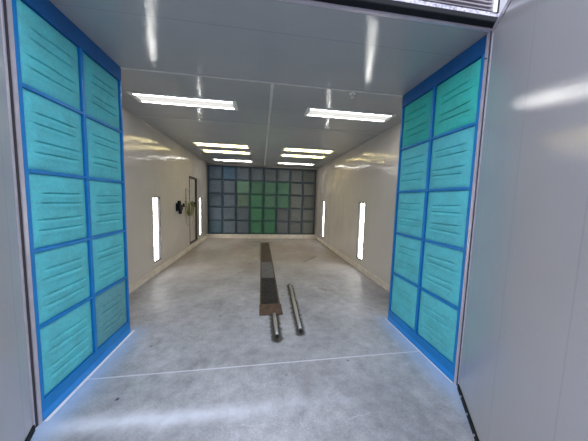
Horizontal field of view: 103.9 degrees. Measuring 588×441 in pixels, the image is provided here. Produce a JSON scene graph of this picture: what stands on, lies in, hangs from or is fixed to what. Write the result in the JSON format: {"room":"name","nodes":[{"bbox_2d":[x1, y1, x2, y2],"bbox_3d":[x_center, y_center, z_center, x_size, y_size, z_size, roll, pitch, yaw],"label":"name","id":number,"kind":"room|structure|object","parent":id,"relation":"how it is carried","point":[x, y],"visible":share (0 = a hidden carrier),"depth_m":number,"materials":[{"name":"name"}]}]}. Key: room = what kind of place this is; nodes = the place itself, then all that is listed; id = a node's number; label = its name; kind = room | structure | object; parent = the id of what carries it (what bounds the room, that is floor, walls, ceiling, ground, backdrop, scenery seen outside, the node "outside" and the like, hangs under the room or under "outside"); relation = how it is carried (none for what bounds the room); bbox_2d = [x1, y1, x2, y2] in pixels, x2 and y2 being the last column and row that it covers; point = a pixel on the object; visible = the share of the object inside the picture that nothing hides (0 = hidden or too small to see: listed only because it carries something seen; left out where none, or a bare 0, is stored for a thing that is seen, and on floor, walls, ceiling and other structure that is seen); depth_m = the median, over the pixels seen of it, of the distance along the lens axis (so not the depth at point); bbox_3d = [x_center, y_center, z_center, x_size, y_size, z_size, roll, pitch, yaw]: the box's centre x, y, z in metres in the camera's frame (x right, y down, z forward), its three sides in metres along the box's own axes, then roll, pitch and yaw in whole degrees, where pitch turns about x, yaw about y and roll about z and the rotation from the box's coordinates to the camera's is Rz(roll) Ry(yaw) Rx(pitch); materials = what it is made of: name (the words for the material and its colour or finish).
{"room":"paint spray booth","nodes":[
{"label":"paint spray booth","id":0,"kind":"room"},
{"bbox_2d":[122,109,206,284],"bbox_3d":[-2.483,-0.391,4.947,0.655,2.740,7.340,1,5,-8],"label":"wall","id":1,"kind":"structure","parent":0,"point":[154,165],"depth_m":4.28,"materials":[{"name":"paint"}]},
{"bbox_2d":[11,0,130,420],"bbox_3d":[-1.692,-0.096,1.884,0.046,2.736,1.022,1,5,-8],"label":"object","id":2,"kind":"object","parent":1,"relation":"attached to","point":[45,9],"visible":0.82,"depth_m":1.77,"materials":[{"name":"blue painted metal"},{"name":"filter fabric"}]},
{"bbox_2d":[16,0,80,110],"bbox_3d":[-1.620,-1.063,1.547,0.037,0.476,0.470,1,5,-8],"label":"filter","id":3,"kind":"object","parent":2,"relation":"attached to","point":[49,60],"visible":0.94,"depth_m":1.49,"materials":[{"name":"fabric"}]},
{"bbox_2d":[22,88,83,175],"bbox_3d":[-1.634,-0.569,1.591,0.037,0.476,0.470,1,5,-8],"label":"filter","id":4,"kind":"object","parent":2,"relation":"attached to","point":[53,131],"visible":0.94,"depth_m":1.54,"materials":[{"name":"fabric"}]},
{"bbox_2d":[29,173,86,248],"bbox_3d":[-1.648,-0.075,1.635,0.037,0.476,0.470,1,5,-8],"label":"filter","id":5,"kind":"object","parent":2,"relation":"attached to","point":[58,208],"visible":0.97,"depth_m":1.58,"materials":[{"name":"fabric"}]},
{"bbox_2d":[34,241,89,323],"bbox_3d":[-1.662,0.419,1.678,0.037,0.476,0.470,1,5,-8],"label":"filter","id":6,"kind":"object","parent":2,"relation":"attached to","point":[62,273],"visible":0.98,"depth_m":1.62,"materials":[{"name":"fabric"}]},
{"bbox_2d":[40,300,92,394],"bbox_3d":[-1.676,0.913,1.722,0.037,0.476,0.470,1,5,-8],"label":"filter","id":7,"kind":"object","parent":2,"relation":"attached to","point":[66,342],"visible":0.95,"depth_m":1.67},
{"bbox_2d":[83,53,118,128],"bbox_3d":[-1.690,-1.108,2.039,0.037,0.476,0.470,1,5,-8],"label":"filter","id":8,"kind":"object","parent":2,"relation":"attached to","point":[101,88],"visible":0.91,"depth_m":1.99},
{"bbox_2d":[86,118,120,180],"bbox_3d":[-1.704,-0.614,2.083,0.037,0.476,0.470,1,5,-8],"label":"filter","id":9,"kind":"object","parent":2,"relation":"attached to","point":[104,160],"visible":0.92,"depth_m":2.04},
{"bbox_2d":[89,180,122,235],"bbox_3d":[-1.718,-0.120,2.127,0.037,0.476,0.470,1,5,-8],"label":"filter","id":10,"kind":"object","parent":2,"relation":"attached to","point":[105,197],"visible":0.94,"depth_m":2.08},
{"bbox_2d":[92,232,124,292],"bbox_3d":[-1.732,0.374,2.170,0.037,0.476,0.470,1,5,-8],"label":"filter","id":11,"kind":"object","parent":2,"relation":"attached to","point":[108,251],"visible":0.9,"depth_m":2.12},
{"bbox_2d":[95,280,126,346],"bbox_3d":[-1.746,0.867,2.214,0.037,0.476,0.470,1,5,-8],"label":"filter","id":12,"kind":"object","parent":2,"relation":"attached to","point":[110,304],"visible":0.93,"depth_m":2.17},
{"bbox_2d":[152,196,161,263],"bbox_3d":[-2.667,0.170,4.445,0.047,1.284,0.348,1,5,-8],"label":"wall light","id":13,"kind":"object","parent":1,"relation":"attached to","point":[156,204],"visible":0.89,"depth_m":4.49,"materials":[{"name":"grey"}]},
{"bbox_2d":[153,198,158,260],"bbox_3d":[-2.682,0.170,4.443,0.016,1.222,0.286,1,5,-8],"label":"diffuser","id":14,"kind":"object","parent":13,"relation":"attached to","point":[155,200],"depth_m":4.46,"materials":[{"name":"white"}]},
{"bbox_2d":[122,107,205,162],"bbox_3d":[-2.729,-1.791,5.254,0.012,0.020,6.210,1,5,-8],"label":"trim","id":15,"kind":"structure","parent":1,"relation":"attached to","point":[122,107],"depth_m":4.39,"materials":[{"name":"paint"}]},
{"bbox_2d":[129,236,206,293],"bbox_3d":[-2.786,0.877,5.442,0.035,0.110,6.110,1,5,-8],"label":"baseboard","id":16,"kind":"structure","parent":1,"relation":"attached to","point":[142,280],"depth_m":4.56,"materials":[{"name":"paint"}]},
{"bbox_2d":[176,201,184,213],"bbox_3d":[-2.754,-0.321,5.601,0.106,0.325,0.413,1,5,-8],"label":"air regulator","id":17,"kind":"object","parent":1,"relation":"attached to","point":[179,207],"visible":1,"depth_m":5.44,"materials":[{"name":"black plastic"}]},
{"bbox_2d":[187,201,193,215],"bbox_3d":[-2.846,-0.331,6.338,0.134,0.436,0.574,1,5,-8],"label":"hose","id":18,"kind":"object","parent":1,"relation":"attached to","point":[189,212],"visible":0.98,"depth_m":6.29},
{"bbox_2d":[189,176,197,243],"bbox_3d":[-3.020,-0.317,6.824,0.097,1.926,0.756,1,5,-8],"label":"door","id":19,"kind":"structure","parent":1,"relation":"in","point":[192,180],"depth_m":6.95,"materials":[{"name":"paint"}]},
{"bbox_2d":[199,197,201,236],"bbox_3d":[-3.119,-0.124,7.630,0.047,1.284,0.348,1,5,-8],"label":"wall light","id":20,"kind":"object","parent":1,"relation":"attached to","point":[200,198],"visible":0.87,"depth_m":7.72,"materials":[{"name":"paint"}]},
{"bbox_2d":[199,198,200,233],"bbox_3d":[-3.134,-0.125,7.627,0.016,1.222,0.286,1,5,-8],"label":"diffuser","id":21,"kind":"object","parent":20,"relation":"attached to","point":[199,198],"depth_m":7.64,"materials":[{"name":"white"}]},
{"bbox_2d":[141,116,377,133],"bbox_3d":[-0.448,-1.617,3.922,4.155,0.003,0.015,1,5,-8],"label":"trim","id":22,"kind":"structure","parent":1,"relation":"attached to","point":[141,116],"depth_m":3.88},
{"bbox_2d":[30,238,474,440],"bbox_3d":[-0.269,1.433,1.717,14.000,0.200,15.200,1,5,-8],"label":"floor","id":23,"kind":"structure","parent":0,"point":[200,362],"depth_m":2.05,"materials":[{"name":"concrete"}]},
{"bbox_2d":[44,330,134,421],"bbox_3d":[-1.697,1.264,2.026,0.022,0.002,1.060,1,5,-8],"label":"tape","id":24,"kind":"object","parent":23,"relation":"on","point":[119,345],"visible":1,"depth_m":1.83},
{"bbox_2d":[260,245,279,303],"bbox_3d":[-0.651,1.086,5.444,0.288,0.194,4.978,1,5,-8],"label":"trim","id":25,"kind":"structure","parent":23,"relation":"attached to","point":[269,245],"depth_m":4.25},
{"bbox_2d":[261,243,269,250],"bbox_3d":[-0.908,0.839,7.271,0.242,0.034,1.232,1,5,-8],"label":"floor grate","id":26,"kind":"object","parent":25,"relation":"attached to","point":[264,246],"visible":0.91,"depth_m":7.16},
{"bbox_2d":[261,251,271,261],"bbox_3d":[-0.738,0.950,6.069,0.242,0.034,1.192,1,5,-8],"label":"floor grate","id":27,"kind":"object","parent":25,"relation":"attached to","point":[265,255],"visible":0.97,"depth_m":6.02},
{"bbox_2d":[261,262,273,277],"bbox_3d":[-0.576,1.056,4.925,0.242,0.034,1.112,1,5,-8],"label":"floor grate","id":28,"kind":"object","parent":25,"relation":"attached to","point":[266,267],"visible":0.98,"depth_m":4.83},
{"bbox_2d":[261,278,277,303],"bbox_3d":[-0.419,1.158,3.821,0.242,0.034,1.112,1,5,-8],"label":"floor grate","id":29,"kind":"object","parent":25,"relation":"attached to","point":[268,288],"visible":0.89,"depth_m":3.73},
{"bbox_2d":[259,304,282,315],"bbox_3d":[-0.315,1.200,3.111,0.304,0.008,0.305,1,5,-8],"label":"plate","id":30,"kind":"object","parent":25,"relation":"on","point":[264,309],"visible":1,"depth_m":3.10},
{"bbox_2d":[273,312,278,337],"bbox_3d":[-0.217,1.223,2.717,0.046,0.044,0.495,1,5,-9],"label":"pipe","id":31,"kind":"object","parent":23,"relation":"on","point":[274,313],"visible":1,"depth_m":2.65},
{"bbox_2d":[289,284,302,332],"bbox_3d":[0.003,1.179,3.284,0.042,0.042,1.421,1,5,-6],"label":"pipe","id":32,"kind":"object","parent":23,"relation":"on","point":[290,286],"visible":1,"depth_m":3.02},
{"bbox_2d":[385,318,452,382],"bbox_3d":[1.253,1.311,2.449,0.011,0.002,1.060,1,5,-8],"label":"tape","id":33,"kind":"object","parent":23,"relation":"on","point":[385,318],"visible":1,"depth_m":2.28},
{"bbox_2d":[206,163,317,234],"bbox_3d":[-1.159,-0.693,8.778,4.155,2.740,0.100,1,5,-8],"label":"wall","id":34,"kind":"structure","parent":0,"point":[206,163],"depth_m":8.59,"materials":[{"name":"paint"}]},
{"bbox_2d":[206,234,315,238],"bbox_3d":[-1.181,0.606,8.793,4.155,0.150,0.100,1,5,-8],"label":"baseboard","id":35,"kind":"structure","parent":34,"relation":"attached to","point":[266,236],"depth_m":8.75,"materials":[{"name":"paint"}]},
{"bbox_2d":[207,165,316,234],"bbox_3d":[-1.159,-0.726,8.695,4.024,2.514,0.053,1,5,-8],"label":"grid","id":36,"kind":"object","parent":34,"relation":"attached to","point":[222,179],"visible":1,"depth_m":8.64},
{"bbox_2d":[208,166,221,178],"bbox_3d":[-2.863,-1.745,8.364,0.474,0.474,0.040,1,5,-8],"label":"filter","id":37,"kind":"object","parent":36,"relation":"attached to","point":[214,172],"visible":1,"depth_m":8.35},
{"bbox_2d":[209,180,221,192],"bbox_3d":[-2.877,-1.249,8.408,0.474,0.474,0.040,1,5,-8],"label":"filter","id":38,"kind":"object","parent":36,"relation":"attached to","point":[215,186],"visible":1,"depth_m":8.40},
{"bbox_2d":[209,207,221,219],"bbox_3d":[-2.905,-0.257,8.496,0.474,0.474,0.040,1,5,-8],"label":"filter","id":39,"kind":"object","parent":36,"relation":"attached to","point":[215,213],"visible":1,"depth_m":8.49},
{"bbox_2d":[209,193,221,206],"bbox_3d":[-2.892,-0.753,8.452,0.474,0.474,0.040,1,5,-8],"label":"filter","id":40,"kind":"object","parent":36,"relation":"attached to","point":[214,199],"visible":1,"depth_m":8.44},
{"bbox_2d":[209,221,221,232],"bbox_3d":[-2.920,0.239,8.539,0.474,0.474,0.040,1,5,-8],"label":"filter","id":41,"kind":"object","parent":36,"relation":"attached to","point":[214,226],"visible":1,"depth_m":8.53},
{"bbox_2d":[223,166,235,179],"bbox_3d":[-2.368,-1.737,8.435,0.474,0.474,0.040,1,5,-8],"label":"filter","id":42,"kind":"object","parent":36,"relation":"attached to","point":[229,173],"visible":1,"depth_m":8.42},
{"bbox_2d":[223,194,235,206],"bbox_3d":[-2.397,-0.745,8.523,0.474,0.474,0.040,1,5,-8],"label":"filter","id":43,"kind":"object","parent":36,"relation":"attached to","point":[229,200],"visible":1,"depth_m":8.51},
{"bbox_2d":[223,180,235,192],"bbox_3d":[-2.382,-1.241,8.479,0.474,0.474,0.040,1,5,-8],"label":"filter","id":44,"kind":"object","parent":36,"relation":"attached to","point":[229,186],"visible":1,"depth_m":8.47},
{"bbox_2d":[223,207,235,219],"bbox_3d":[-2.411,-0.249,8.566,0.474,0.474,0.040,1,5,-8],"label":"filter","id":45,"kind":"object","parent":36,"relation":"attached to","point":[229,213],"visible":1,"depth_m":8.56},
{"bbox_2d":[223,221,235,232],"bbox_3d":[-2.425,0.246,8.610,0.474,0.474,0.040,1,5,-8],"label":"filter","id":46,"kind":"object","parent":36,"relation":"attached to","point":[228,226],"visible":1,"depth_m":8.60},
{"bbox_2d":[236,221,248,232],"bbox_3d":[-1.930,0.254,8.681,0.474,0.474,0.040,1,5,-8],"label":"filter","id":47,"kind":"object","parent":36,"relation":"attached to","point":[241,226],"visible":1,"depth_m":8.67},
{"bbox_2d":[236,208,248,219],"bbox_3d":[-1.916,-0.242,8.637,0.474,0.474,0.040,1,5,-8],"label":"filter","id":48,"kind":"object","parent":36,"relation":"attached to","point":[242,213],"visible":1,"depth_m":8.63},
{"bbox_2d":[237,181,249,193],"bbox_3d":[-1.888,-1.234,8.550,0.474,0.474,0.040,1,5,-8],"label":"filter","id":49,"kind":"object","parent":36,"relation":"attached to","point":[243,187],"visible":1,"depth_m":8.54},
{"bbox_2d":[237,167,249,179],"bbox_3d":[-1.873,-1.729,8.506,0.474,0.474,0.040,1,5,-8],"label":"filter","id":50,"kind":"object","parent":36,"relation":"attached to","point":[243,173],"visible":1,"depth_m":8.49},
{"bbox_2d":[237,194,249,206],"bbox_3d":[-1.902,-0.738,8.594,0.474,0.474,0.040,1,5,-8],"label":"filter","id":51,"kind":"object","parent":36,"relation":"attached to","point":[243,200],"visible":1,"depth_m":8.58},
{"bbox_2d":[250,181,262,193],"bbox_3d":[-1.393,-1.226,8.620,0.474,0.474,0.040,1,5,-8],"label":"filter","id":52,"kind":"object","parent":36,"relation":"attached to","point":[256,187],"visible":1,"depth_m":8.61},
{"bbox_2d":[250,208,262,220],"bbox_3d":[-1.421,-0.234,8.708,0.474,0.474,0.040,1,5,-8],"label":"filter","id":53,"kind":"object","parent":36,"relation":"attached to","point":[256,214],"visible":1,"depth_m":8.70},
{"bbox_2d":[250,221,262,233],"bbox_3d":[-1.435,0.262,8.752,0.474,0.474,0.040,1,5,-8],"label":"filter","id":54,"kind":"object","parent":36,"relation":"attached to","point":[256,227],"visible":1,"depth_m":8.74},
{"bbox_2d":[250,195,262,207],"bbox_3d":[-1.407,-0.730,8.664,0.474,0.474,0.040,1,5,-8],"label":"filter","id":55,"kind":"object","parent":36,"relation":"attached to","point":[255,200],"visible":1,"depth_m":8.65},
{"bbox_2d":[250,168,263,180],"bbox_3d":[-1.379,-1.722,8.577,0.474,0.474,0.040,1,5,-8],"label":"filter","id":56,"kind":"object","parent":36,"relation":"attached to","point":[256,173],"visible":1,"depth_m":8.56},
{"bbox_2d":[263,221,275,233],"bbox_3d":[-0.940,0.270,8.823,0.474,0.474,0.040,1,5,-8],"label":"filter","id":57,"kind":"object","parent":36,"relation":"attached to","point":[269,227],"visible":1,"depth_m":8.81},
{"bbox_2d":[263,208,275,220],"bbox_3d":[-0.926,-0.226,8.779,0.474,0.474,0.040,1,5,-8],"label":"filter","id":58,"kind":"object","parent":36,"relation":"attached to","point":[269,214],"visible":1,"depth_m":8.77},
{"bbox_2d":[264,195,275,207],"bbox_3d":[-0.912,-0.722,8.735,0.474,0.474,0.040,1,5,-8],"label":"filter","id":59,"kind":"object","parent":36,"relation":"attached to","point":[269,200],"visible":1,"depth_m":8.72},
{"bbox_2d":[264,168,276,180],"bbox_3d":[-0.884,-1.714,8.648,0.474,0.474,0.040,1,5,-8],"label":"filter","id":60,"kind":"object","parent":36,"relation":"attached to","point":[269,174],"visible":1,"depth_m":8.63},
{"bbox_2d":[264,182,276,194],"bbox_3d":[-0.898,-1.218,8.691,0.474,0.474,0.040,1,5,-8],"label":"filter","id":61,"kind":"object","parent":36,"relation":"attached to","point":[269,187],"visible":1,"depth_m":8.68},
{"bbox_2d":[276,222,288,233],"bbox_3d":[-0.445,0.277,8.894,0.474,0.474,0.040,1,5,-8],"label":"filter","id":62,"kind":"object","parent":36,"relation":"attached to","point":[281,227],"visible":1,"depth_m":8.88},
{"bbox_2d":[277,195,288,207],"bbox_3d":[-0.417,-0.714,8.806,0.474,0.474,0.040,1,5,-8],"label":"filter","id":63,"kind":"object","parent":36,"relation":"attached to","point":[282,201],"visible":1,"depth_m":8.79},
{"bbox_2d":[277,209,288,220],"bbox_3d":[-0.431,-0.218,8.850,0.474,0.474,0.040,1,5,-8],"label":"filter","id":64,"kind":"object","parent":36,"relation":"attached to","point":[282,214],"visible":1,"depth_m":8.84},
{"bbox_2d":[277,169,289,181],"bbox_3d":[-0.389,-1.706,8.718,0.474,0.474,0.040,1,5,-8],"label":"filter","id":65,"kind":"object","parent":36,"relation":"attached to","point":[283,174],"visible":1,"depth_m":8.71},
{"bbox_2d":[277,182,289,194],"bbox_3d":[-0.403,-1.210,8.762,0.474,0.474,0.040,1,5,-8],"label":"filter","id":66,"kind":"object","parent":36,"relation":"attached to","point":[283,188],"visible":1,"depth_m":8.75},
{"bbox_2d":[289,222,300,233],"bbox_3d":[0.050,0.285,8.965,0.474,0.474,0.040,1,5,-8],"label":"filter","id":67,"kind":"object","parent":36,"relation":"attached to","point":[294,227],"visible":1,"depth_m":8.95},
{"bbox_2d":[290,196,301,207],"bbox_3d":[0.078,-0.707,8.877,0.474,0.474,0.040,1,5,-8],"label":"filter","id":68,"kind":"object","parent":36,"relation":"attached to","point":[295,201],"visible":1,"depth_m":8.87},
{"bbox_2d":[290,209,301,220],"bbox_3d":[0.064,-0.211,8.921,0.474,0.474,0.040,1,5,-8],"label":"filter","id":69,"kind":"object","parent":36,"relation":"attached to","point":[295,214],"visible":1,"depth_m":8.91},
{"bbox_2d":[290,183,302,195],"bbox_3d":[0.092,-1.202,8.833,0.474,0.474,0.040,1,5,-8],"label":"filter","id":70,"kind":"object","parent":36,"relation":"attached to","point":[295,188],"visible":1,"depth_m":8.82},
{"bbox_2d":[291,170,302,182],"bbox_3d":[0.106,-1.698,8.790,0.474,0.474,0.040,1,5,-8],"label":"filter","id":71,"kind":"object","parent":36,"relation":"attached to","point":[296,175],"visible":1,"depth_m":8.78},
{"bbox_2d":[302,222,313,233],"bbox_3d":[0.545,0.293,9.036,0.474,0.474,0.040,1,5,-8],"label":"filter","id":72,"kind":"object","parent":36,"relation":"attached to","point":[307,227],"visible":1,"depth_m":9.02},
{"bbox_2d":[302,209,313,220],"bbox_3d":[0.559,-0.203,8.992,0.474,0.474,0.040,1,5,-8],"label":"filter","id":73,"kind":"object","parent":36,"relation":"attached to","point":[308,214],"visible":1,"depth_m":8.98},
{"bbox_2d":[303,183,314,195],"bbox_3d":[0.587,-1.195,8.904,0.474,0.474,0.040,1,5,-8],"label":"filter","id":74,"kind":"object","parent":36,"relation":"attached to","point":[308,188],"visible":1,"depth_m":8.89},
{"bbox_2d":[303,196,314,208],"bbox_3d":[0.573,-0.699,8.948,0.474,0.474,0.040,1,5,-8],"label":"filter","id":75,"kind":"object","parent":36,"relation":"attached to","point":[308,201],"visible":1,"depth_m":8.94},
{"bbox_2d":[303,170,315,182],"bbox_3d":[0.601,-1.690,8.860,0.474,0.474,0.040,1,5,-8],"label":"filter","id":76,"kind":"object","parent":36,"relation":"attached to","point":[309,175],"visible":1,"depth_m":8.85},
{"bbox_2d":[49,0,487,167],"bbox_3d":[-0.613,-1.777,5.089,4.395,0.100,7.370,1,5,-8],"label":"ceiling","id":77,"kind":"structure","parent":0,"point":[259,40],"depth_m":2.12,"materials":[{"name":"paint"}]},
{"bbox_2d":[126,91,237,110],"bbox_3d":[-1.409,-1.607,3.029,1.296,0.100,0.316,1,5,-8],"label":"ceiling light","id":78,"kind":"object","parent":77,"relation":"attached to","point":[149,98],"visible":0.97,"depth_m":3.02,"materials":[{"name":"white plastic"}]},
{"bbox_2d":[134,94,233,108],"bbox_3d":[-1.410,-1.567,3.033,1.256,0.010,0.254,1,5,-8],"label":"diffuser","id":79,"kind":"object","parent":78,"relation":"attached to","point":[141,98],"depth_m":3.03,"materials":[{"name":"white"}]},
{"bbox_2d":[192,142,249,148],"bbox_3d":[-1.713,-1.834,5.490,1.296,0.100,0.316,1,5,-8],"label":"ceiling light","id":80,"kind":"object","parent":77,"relation":"attached to","point":[194,143],"visible":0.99,"depth_m":5.48,"materials":[{"name":"white plastic"}]},
{"bbox_2d":[195,143,247,147],"bbox_3d":[-1.714,-1.793,5.494,1.256,0.010,0.254,1,5,-8],"label":"diffuser","id":81,"kind":"object","parent":80,"relation":"attached to","point":[196,144],"depth_m":5.48,"materials":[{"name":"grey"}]},
{"bbox_2d":[200,149,250,154],"bbox_3d":[-1.819,-1.903,6.240,1.296,0.100,0.316,1,5,-8],"label":"ceiling light","id":82,"kind":"object","parent":77,"relation":"attached to","point":[203,150],"visible":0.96,"depth_m":6.23,"materials":[{"name":"grey"}]},
{"bbox_2d":[204,150,248,153],"bbox_3d":[-1.820,-1.862,6.243,1.256,0.010,0.254,1,5,-8],"label":"diffuser","id":83,"kind":"object","parent":82,"relation":"attached to","point":[214,151],"depth_m":6.23,"materials":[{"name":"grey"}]},
{"bbox_2d":[213,159,252,161],"bbox_3d":[-2.015,-2.031,7.620,1.296,0.100,0.316,1,5,-8],"label":"ceiling light","id":84,"kind":"object","parent":77,"relation":"attached to","point":[213,159],"visible":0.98,"depth_m":7.61,"materials":[{"name":"grey"}]},
{"bbox_2d":[121,67,402,96],"bbox_3d":[-0.217,-1.482,2.482,3.064,0.006,0.025,1,5,-8],"label":"trim","id":85,"kind":"structure","parent":77,"relation":"attached to","point":[121,67],"depth_m":2.45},
{"bbox_2d":[264,84,273,165],"bbox_3d":[-0.667,-1.766,5.551,0.036,0.006,6.205,1,5,-8],"label":"trim","id":86,"kind":"structure","parent":77,"relation":"attached to","point":[272,85],"depth_m":3.40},
{"bbox_2d":[280,154,326,158],"bbox_3d":[0.260,-1.870,6.537,1.296,0.100,0.316,1,5,-8],"label":"ceiling light","id":87,"kind":"object","parent":77,"relation":"attached to","point":[285,155],"visible":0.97,"depth_m":6.51,"materials":[{"name":"grey"}]},
{"bbox_2d":[282,154,322,157],"bbox_3d":[0.258,-1.830,6.541,1.256,0.010,0.254,1,5,-8],"label":"diffuser","id":88,"kind":"object","parent":87,"relation":"attached to","point":[286,155],"depth_m":6.52,"materials":[{"name":"grey"}]},
{"bbox_2d":[282,148,334,153],"bbox_3d":[0.366,-1.801,5.788,1.296,0.100,0.316,1,5,-8],"label":"ceiling light","id":89,"kind":"object","parent":77,"relation":"attached to","point":[284,149],"visible":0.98,"depth_m":5.78,"materials":[{"name":"grey"}]},
{"bbox_2d":[303,107,395,122],"bbox_3d":[0.803,-1.573,3.346,1.296,0.100,0.316,1,5,-8],"label":"ceiling light","id":90,"kind":"object","parent":77,"relation":"attached to","point":[310,112],"visible":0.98,"depth_m":3.33,"materials":[{"name":"grey"}]},
{"bbox_2d":[316,125,400,284],"bbox_3d":[1.205,-0.334,5.475,0.602,2.740,7.340,1,5,-8],"label":"wall","id":91,"kind":"structure","parent":0,"point":[368,173],"depth_m":4.80,"materials":[{"name":"metal"}]},
{"bbox_2d":[321,201,324,237],"bbox_3d":[1.046,-0.047,8.085,0.047,1.284,0.348,1,5,-8],"label":"wall light","id":92,"kind":"object","parent":91,"relation":"attached to","point":[323,202],"visible":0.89,"depth_m":8.17,"materials":[{"name":"paint"}]},
{"bbox_2d":[322,202,324,235],"bbox_3d":[1.062,-0.046,8.088,0.016,1.222,0.286,1,5,-8],"label":"diffuser","id":93,"kind":"object","parent":92,"relation":"attached to","point":[323,203],"depth_m":8.16,"materials":[{"name":"white"}]},
{"bbox_2d":[316,236,389,292],"bbox_3d":[1.292,0.941,6.026,0.035,0.110,6.110,1,5,-8],"label":"baseboard","id":94,"kind":"structure","parent":91,"relation":"attached to","point":[383,284],"depth_m":4.99,"materials":[{"name":"paint"}]},
{"bbox_2d":[318,123,400,168],"bbox_3d":[1.371,-1.727,5.841,0.012,0.020,6.210,1,5,-8],"label":"trim","id":95,"kind":"structure","parent":91,"relation":"attached to","point":[400,123],"depth_m":4.77,"materials":[{"name":"paint"}]},
{"bbox_2d":[356,202,365,261],"bbox_3d":[1.477,0.234,5.049,0.047,1.284,0.348,1,5,-8],"label":"wall light","id":96,"kind":"object","parent":91,"relation":"attached to","point":[361,205],"visible":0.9,"depth_m":5.10,"materials":[{"name":"paint"}]},
{"bbox_2d":[358,203,364,258],"bbox_3d":[1.492,0.234,5.051,0.016,1.222,0.286,1,5,-8],"label":"diffuser","id":97,"kind":"object","parent":96,"relation":"attached to","point":[361,206],"depth_m":5.08,"materials":[{"name":"white"}]},
{"bbox_2d":[388,35,486,381],"bbox_3d":[1.323,-0.049,2.316,0.046,2.736,1.022,1,5,-8],"label":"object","id":98,"kind":"object","parent":91,"relation":"attached to","point":[475,52],"visible":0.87,"depth_m":2.20,"materials":[{"name":"blue painted metal"},{"name":"filter fabric"}]},
{"bbox_2d":[391,274,416,329],"bbox_3d":[1.252,0.914,2.643,0.037,0.476,0.470,1,5,-8],"label":"filter","id":99,"kind":"object","parent":98,"relation":"attached to","point":[404,294],"visible":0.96,"depth_m":2.60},
{"bbox_2d":[394,234,420,284],"bbox_3d":[1.266,0.421,2.600,0.037,0.476,0.470,1,5,-8],"label":"filter","id":100,"kind":"object","parent":98,"relation":"attached to","point":[407,250],"visible":0.94,"depth_m":2.56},
{"bbox_2d":[396,192,424,237],"bbox_3d":[1.280,-0.073,2.556,0.037,0.476,0.470,1,5,-8],"label":"filter","id":101,"kind":"object","parent":98,"relation":"attached to","point":[410,205],"visible":0.94,"depth_m":2.51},
{"bbox_2d":[399,142,428,190],"bbox_3d":[1.294,-0.567,2.513,0.037,0.476,0.470,1,5,-8],"label":"filter","id":102,"kind":"object","parent":98,"relation":"attached to","point":[413,170],"visible":0.97,"depth_m":2.47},
{"bbox_2d":[402,89,432,147],"bbox_3d":[1.308,-1.061,2.469,0.037,0.476,0.470,1,5,-8],"label":"filter","id":103,"kind":"object","parent":98,"relation":"attached to","point":[417,115],"visible":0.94,"depth_m":2.43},
{"bbox_2d":[418,290,457,362],"bbox_3d":[1.322,0.960,2.152,0.037,0.476,0.470,1,5,-8],"label":"filter","id":104,"kind":"object","parent":98,"relation":"attached to","point":[437,321],"visible":0.94,"depth_m":2.11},
{"bbox_2d":[421,242,462,306],"bbox_3d":[1.336,0.466,2.108,0.037,0.476,0.470,1,5,-8],"label":"filter","id":105,"kind":"object","parent":98,"relation":"attached to","point":[442,266],"visible":0.91,"depth_m":2.06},
{"bbox_2d":[425,190,468,247],"bbox_3d":[1.350,-0.028,2.064,0.037,0.476,0.470,1,5,-8],"label":"filter","id":106,"kind":"object","parent":98,"relation":"attached to","point":[446,210],"visible":0.96,"depth_m":2.02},
{"bbox_2d":[429,126,474,188],"bbox_3d":[1.364,-0.522,2.021,0.037,0.476,0.470,1,5,-8],"label":"filter","id":107,"kind":"object","parent":98,"relation":"attached to","point":[451,158],"visible":0.93,"depth_m":1.97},
{"bbox_2d":[433,58,481,136],"bbox_3d":[1.378,-1.016,1.977,0.037,0.476,0.470,1,5,-8],"label":"filter","id":108,"kind":"object","parent":98,"relation":"attached to","point":[456,97],"visible":0.96,"depth_m":1.93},
{"bbox_2d":[499,0,507,13],"bbox_3d":[-0.126,-0.476,1.545,6.155,3.640,0.012,1,5,-8],"label":"wall","id":109,"kind":"structure","parent":0,"point":[502,2],"depth_m":1.67,"materials":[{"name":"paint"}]},
{"bbox_2d":[0,0,34,440],"bbox_3d":[-1.231,0.015,0.708,0.058,2.740,1.450,-1,6,-32],"label":"door","id":110,"kind":"structure","parent":109,"relation":"in","point":[17,415],"depth_m":1.25,"materials":[{"name":"grey metal"}]},
{"bbox_2d":[3,0,42,427],"bbox_3d":[-1.621,-0.049,1.354,0.050,2.740,0.043,1,5,-8],"label":"trim","id":111,"kind":"structure","parent":109,"relation":"attached to","point":[7,4],"depth_m":1.35,"materials":[{"name":"metal"}]},
{"bbox_2d":[276,0,491,32],"bbox_3d":[-0.075,-1.396,1.448,3.114,0.016,0.020,1,5,-8],"label":"trim","id":112,"kind":"structure","parent":109,"relation":"attached to","point":[304,2],"depth_m":1.54,"materials":[{"name":"metal"}]},
{"bbox_2d":[312,0,497,27],"bbox_3d":[-0.086,-1.422,1.420,3.164,0.041,0.073,1,5,-8],"label":"trim","id":113,"kind":"structure","parent":109,"relation":"attached to","point":[392,6],"depth_m":1.53,"materials":[{"name":"metal"}]},
{"bbox_2d":[396,0,499,16],"bbox_3d":[-0.067,-1.462,1.429,4.204,0.037,0.053,1,5,-8],"label":"trim","id":114,"kind":"structure","parent":109,"relation":"attached to","point":[409,1],"depth_m":1.56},
{"bbox_2d":[421,0,499,12],"bbox_3d":[-0.085,-1.699,1.399,3.075,0.440,0.061,1,5,-8],"label":"panel","id":115,"kind":"object","parent":109,"relation":"attached to","point":[493,6],"visible":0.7,"depth_m":1.60,"materials":[{"name":"metal"}]},
{"bbox_2d":[454,31,491,384],"bbox_3d":[1.399,-0.002,1.787,0.056,2.740,0.043,1,5,-8],"label":"trim","id":116,"kind":"structure","parent":109,"relation":"attached to","point":[488,40],"depth_m":1.78,"materials":[{"name":"metal"}]},
{"bbox_2d":[457,0,587,440],"bbox_3d":[1.101,0.048,1.087,0.058,2.740,1.450,4,5,23],"label":"door","id":117,"kind":"structure","parent":109,"relation":"in","point":[523,374],"depth_m":1.03,"materials":[{"name":"grey metal"}]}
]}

